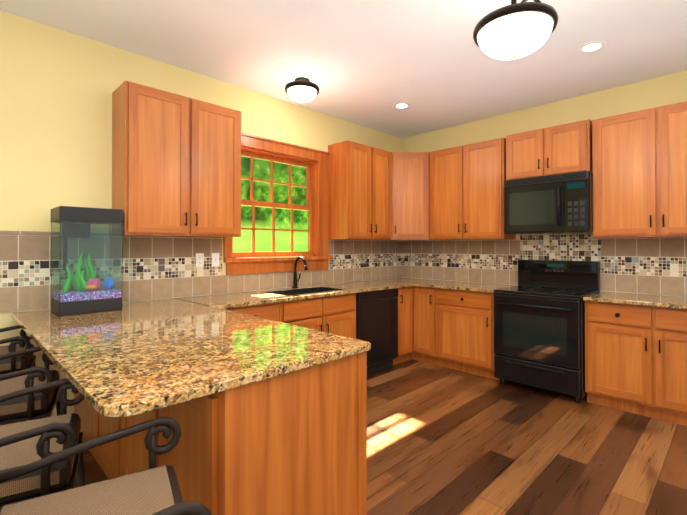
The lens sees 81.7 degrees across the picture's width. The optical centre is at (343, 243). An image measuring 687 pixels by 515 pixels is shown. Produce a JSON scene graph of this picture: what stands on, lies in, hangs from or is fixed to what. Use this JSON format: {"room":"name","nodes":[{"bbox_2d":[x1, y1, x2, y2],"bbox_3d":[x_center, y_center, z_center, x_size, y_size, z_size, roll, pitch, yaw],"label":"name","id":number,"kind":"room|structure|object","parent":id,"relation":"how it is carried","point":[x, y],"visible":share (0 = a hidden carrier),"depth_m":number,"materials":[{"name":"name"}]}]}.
{"room":"kitchen","nodes":[
{"label":"kitchen","id":0,"kind":"room"},
{"bbox_2d":[0,11,403,416],"bbox_3d":[-1.579,-0.057,3.220,6.900,2.840,0.150,0,-1,-45],"label":"wall","id":1,"kind":"structure","parent":0,"point":[58,87],"depth_m":2.80,"materials":[{"name":"paint"}]},
{"bbox_2d":[112,80,240,237],"bbox_3d":[-1.280,-0.592,3.151,0.900,1.070,0.368,0,-1,-45],"label":"upper cabinet","id":2,"kind":"object","parent":1,"relation":"attached to","point":[176,165],"visible":1,"depth_m":2.97,"materials":[{"name":"brown wood"}]},
{"bbox_2d":[0,231,403,312],"bbox_3d":[-0.758,0.191,3.916,4.450,0.524,0.015,0,-1,-45],"label":"backsplash","id":3,"kind":"structure","parent":1,"relation":"attached to","point":[154,268],"depth_m":3.20,"materials":[{"name":"tile"}]},
{"bbox_2d":[196,253,203,266],"bbox_3d":[-1.241,0.142,3.431,0.072,0.117,0.009,0,-1,-45],"label":"wall outlet","id":4,"kind":"object","parent":3,"relation":"attached to","point":[200,259],"depth_m":3.43,"materials":[{"name":"white plastic"}]},
{"bbox_2d":[212,253,218,265],"bbox_3d":[-1.135,0.142,3.532,0.072,0.117,0.016,0,-1,-45],"label":"wall outlet","id":5,"kind":"object","parent":3,"relation":"attached to","point":[215,256],"depth_m":3.53,"materials":[{"name":"white plastic"}]},
{"bbox_2d":[223,133,331,274],"bbox_3d":[-0.662,-0.369,4.098,1.306,1.316,0.200,0,-1,-45],"label":"window","id":6,"kind":"structure","parent":1,"relation":"in","point":[314,163],"depth_m":4.14,"materials":[{"name":"brown wood"}]},
{"bbox_2d":[328,140,391,239],"bbox_3d":[0.223,-0.580,4.645,0.756,1.070,0.368,0,-1,-45],"label":"upper cabinet","id":7,"kind":"object","parent":1,"relation":"attached to","point":[360,191],"visible":0.98,"depth_m":4.45,"materials":[{"name":"brown wood"}]},
{"bbox_2d":[0,0,686,137],"bbox_3d":[0.307,-1.542,1.335,6.900,0.100,5.500,0,-1,-45],"label":"ceiling","id":8,"kind":"structure","parent":0,"point":[368,63],"depth_m":3.01,"materials":[{"name":"paint"}]},
{"bbox_2d":[285,77,319,103],"bbox_3d":[-0.372,-1.364,3.577,0.313,0.218,0.313,0,-1,-45],"label":"flush ceiling light","id":9,"kind":"object","parent":8,"relation":"attached to","point":[302,90],"visible":1,"depth_m":3.49,"materials":[{"name":"white glass"}]},
{"bbox_2d":[393,103,409,108],"bbox_3d":[0.620,-1.464,4.225,0.180,0.007,0.180,0,-1,-45],"label":"recessed light","id":10,"kind":"object","parent":8,"relation":"in","point":[402,105],"visible":1,"depth_m":4.21,"materials":[{"name":"white plastic"}]},
{"bbox_2d":[473,0,557,59],"bbox_3d":[0.933,-1.245,2.172,0.428,0.479,0.428,0,-1,-45],"label":"semi-flush ceiling light","id":11,"kind":"object","parent":8,"relation":"attached to","point":[514,30],"visible":1,"depth_m":2.06,"materials":[{"name":"white glass"}]},
{"bbox_2d":[578,41,605,52],"bbox_3d":[1.868,-1.474,2.984,0.180,0.007,0.180,0,-1,-45],"label":"recessed light","id":12,"kind":"object","parent":8,"relation":"in","point":[594,46],"visible":1,"depth_m":2.97,"materials":[{"name":"white plastic"}]},
{"bbox_2d":[74,359,686,514],"bbox_3d":[0.307,1.398,1.311,6.900,0.100,5.500,0,-1,-45],"label":"floor","id":13,"kind":"structure","parent":0,"point":[441,440],"depth_m":2.58,"materials":[{"name":"brown wood"}]},
{"bbox_2d":[0,325,35,374],"bbox_3d":[-1.982,0.830,2.175,0.518,1.053,0.483,0,-1,-33],"label":"stool","id":14,"kind":"object","parent":13,"relation":"on","point":[20,362],"visible":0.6,"depth_m":2.11,"materials":[{"name":"metal"}]},
{"bbox_2d":[0,347,59,425],"bbox_3d":[-1.467,0.826,1.658,0.518,1.053,0.483,0,-1,-30],"label":"stool","id":15,"kind":"object","parent":13,"relation":"on","point":[37,405],"visible":0.48,"depth_m":1.58,"materials":[{"name":"metal"}]},
{"bbox_2d":[0,378,85,506],"bbox_3d":[-1.036,0.822,1.161,0.518,1.053,0.483,0,-1,-30],"label":"stool","id":16,"kind":"object","parent":13,"relation":"on","point":[25,442],"visible":0.83,"depth_m":1.10,"materials":[{"name":"fabric"}]},
{"bbox_2d":[74,392,93,456],"bbox_3d":[-1.403,0.919,2.779,0.718,0.882,0.707,0,-1,-45],"label":"base cabinet","id":17,"kind":"object","parent":13,"relation":"on","point":[84,409],"depth_m":2.54,"materials":[{"name":"brown wood"}]},
{"bbox_2d":[188,298,195,301],"bbox_3d":[-1.182,0.463,3.046,0.004,0.030,0.390,0,-1,-45],"label":"countertop","id":18,"kind":"structure","parent":17,"relation":"on","point":[189,299],"depth_m":3.16,"materials":[{"name":"stone"}]},
{"bbox_2d":[21,302,370,416],"bbox_3d":[-0.765,0.454,1.916,1.042,0.030,1.500,0,-1,-45],"label":"countertop","id":19,"kind":"structure","parent":17,"relation":"on","point":[134,358],"depth_m":1.61,"materials":[{"name":"stone"}]},
{"bbox_2d":[12,278,435,325],"bbox_3d":[-0.424,0.469,3.778,4.150,0.030,0.660,0,-1,-45],"label":"countertop","id":20,"kind":"structure","parent":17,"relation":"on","point":[239,299],"depth_m":3.19,"materials":[{"name":"stone"}]},
{"bbox_2d":[51,206,122,315],"bbox_3d":[-1.713,0.107,2.651,0.356,0.672,0.301,0,-1,-45],"label":"fish tank","id":21,"kind":"object","parent":20,"relation":"on","point":[87,294],"visible":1,"depth_m":2.59,"materials":[{"name":"clear glass"}]},
{"bbox_2d":[292,256,307,287],"bbox_3d":[-0.428,0.292,4.023,0.094,0.326,0.223,0,-1,-45],"label":"faucet","id":22,"kind":"object","parent":20,"relation":"on","point":[295,280],"visible":1,"depth_m":4.05,"materials":[{"name":"brown metal"}]},
{"bbox_2d":[266,287,344,295],"bbox_3d":[-0.364,0.553,3.851,0.732,0.190,0.392,0,-1,-45],"label":"sink","id":23,"kind":"object","parent":20,"relation":"in","point":[302,291],"visible":0.08,"depth_m":4.06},
{"bbox_2d":[0,417,211,514],"bbox_3d":[-0.556,0.819,0.826,0.518,1.053,0.483,0,-1,-30],"label":"stool","id":24,"kind":"object","parent":13,"relation":"on","point":[153,489],"visible":1,"depth_m":0.94,"materials":[{"name":"fabric"}]},
{"bbox_2d":[94,409,121,478],"bbox_3d":[-1.006,0.916,2.379,0.718,0.882,0.557,0,-1,-45],"label":"base cabinet","id":25,"kind":"object","parent":13,"relation":"on","point":[108,456],"depth_m":2.13,"materials":[{"name":"brown wood"}]},
{"bbox_2d":[122,408,161,475],"bbox_3d":[-0.688,0.913,2.060,0.718,0.882,0.635,0,-1,-45],"label":"base cabinet","id":26,"kind":"object","parent":13,"relation":"on","point":[135,457],"depth_m":1.82,"materials":[{"name":"brown wood"}]},
{"bbox_2d":[226,302,278,320],"bbox_3d":[-0.952,0.923,3.268,0.645,0.882,0.648,0,-1,-45],"label":"base cabinet","id":27,"kind":"object","parent":13,"relation":"on","point":[270,311],"visible":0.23,"depth_m":3.17,"materials":[{"name":"brown wood"}]},
{"bbox_2d":[162,351,366,514],"bbox_3d":[-0.352,0.910,1.722,0.718,0.882,0.608,0,-1,-45],"label":"base cabinet","id":28,"kind":"object","parent":13,"relation":"on","point":[293,443],"depth_m":1.46,"materials":[{"name":"brown wood"}]},
{"bbox_2d":[279,293,355,338],"bbox_3d":[-0.392,0.927,3.825,0.928,0.882,0.648,0,-1,-45],"label":"base cabinet","id":29,"kind":"object","parent":13,"relation":"on","point":[336,314],"visible":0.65,"depth_m":3.65,"materials":[{"name":"brown wood"}]},
{"bbox_2d":[356,288,397,374],"bbox_3d":[0.172,0.933,4.386,0.643,0.880,0.594,0,-1,-45],"label":"dishwasher","id":30,"kind":"object","parent":13,"relation":"on","point":[377,319],"visible":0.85,"depth_m":4.18,"materials":[{"name":"black plastic"}]},
{"bbox_2d":[393,286,438,365],"bbox_3d":[0.813,0.936,4.847,0.897,0.882,0.897,0,-1,-45],"label":"base cabinet","id":31,"kind":"object","parent":13,"relation":"on","point":[417,323],"visible":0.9,"depth_m":4.53,"materials":[{"name":"brown wood"}]},
{"bbox_2d":[436,288,499,379],"bbox_3d":[1.463,0.932,4.369,0.648,0.882,0.692,0,-1,-45],"label":"base cabinet","id":32,"kind":"object","parent":13,"relation":"on","point":[464,330],"visible":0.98,"depth_m":4.16,"materials":[{"name":"brown wood"}]},
{"bbox_2d":[416,280,516,292],"bbox_3d":[1.380,0.474,4.453,0.638,0.030,0.926,0,-1,-45],"label":"countertop","id":33,"kind":"structure","parent":32,"relation":"on","point":[456,285],"depth_m":4.35,"materials":[{"name":"stone"}]},
{"bbox_2d":[493,259,599,402],"bbox_3d":[1.936,0.768,3.810,0.733,1.200,0.756,0,-1,-45],"label":"stove","id":34,"kind":"object","parent":13,"relation":"on","point":[539,325],"visible":0.98,"depth_m":3.63,"materials":[{"name":"black metal"}]},
{"bbox_2d":[585,301,686,425],"bbox_3d":[2.580,0.923,3.245,0.648,0.882,0.934,0,-1,-45],"label":"base cabinet","id":35,"kind":"object","parent":13,"relation":"on","point":[635,359],"visible":1,"depth_m":3.12,"materials":[{"name":"brown wood"}]},
{"bbox_2d":[583,291,686,308],"bbox_3d":[2.582,0.465,3.246,0.635,0.030,0.946,0,-1,-45],"label":"countertop","id":36,"kind":"structure","parent":35,"relation":"on","point":[680,302],"depth_m":3.25,"materials":[{"name":"stone"}]},
{"bbox_2d":[404,71,686,296],"bbox_3d":[2.697,-0.053,3.706,0.150,2.840,5.190,0,-1,-45],"label":"wall","id":37,"kind":"structure","parent":0,"point":[672,88],"depth_m":4.06,"materials":[{"name":"paint"}]},
{"bbox_2d":[382,152,429,240],"bbox_3d":[0.810,-0.577,5.038,0.648,1.070,0.640,0,-1,-45],"label":"upper cabinet","id":38,"kind":"object","parent":37,"relation":"attached to","point":[410,197],"visible":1,"depth_m":4.81,"materials":[{"name":"brown wood"}]},
{"bbox_2d":[429,137,515,239],"bbox_3d":[1.455,-0.581,4.587,0.368,1.070,0.910,0,-1,-45],"label":"upper cabinet","id":39,"kind":"object","parent":37,"relation":"attached to","point":[467,192],"visible":1,"depth_m":4.44,"materials":[{"name":"brown wood"}]},
{"bbox_2d":[404,234,686,295],"bbox_3d":[2.197,0.179,4.095,0.007,0.550,3.870,0,-1,-45],"label":"backsplash","id":40,"kind":"structure","parent":37,"relation":"attached to","point":[658,266],"depth_m":4.05,"materials":[{"name":"tile"}]},
{"bbox_2d":[506,119,592,180],"bbox_3d":[2.063,-0.891,3.979,0.368,0.482,0.764,0,-1,-45],"label":"upper cabinet","id":41,"kind":"object","parent":37,"relation":"attached to","point":[560,149],"visible":0.98,"depth_m":3.83,"materials":[{"name":"brown wood"}]},
{"bbox_2d":[504,171,592,234],"bbox_3d":[2.043,-0.374,3.928,0.455,0.546,0.764,0,-1,-45],"label":"microwave","id":42,"kind":"object","parent":41,"relation":"attached to","point":[557,204],"visible":1,"depth_m":3.75,"materials":[{"name":"black plastic"}]},
{"bbox_2d":[592,101,686,237],"bbox_3d":[2.676,-0.591,3.359,0.368,1.070,0.930,0,-1,-45],"label":"upper cabinet","id":43,"kind":"object","parent":37,"relation":"attached to","point":[639,160],"visible":1,"depth_m":3.34,"materials":[{"name":"brown wood"}]},
{"label":"outside","id":44,"kind":"structure","parent":0,"visible":0},
{"bbox_2d":[233,156,307,251],"bbox_3d":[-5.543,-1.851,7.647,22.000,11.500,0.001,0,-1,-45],"label":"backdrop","id":45,"kind":"structure","parent":44,"point":[282,221],"depth_m":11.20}
]}

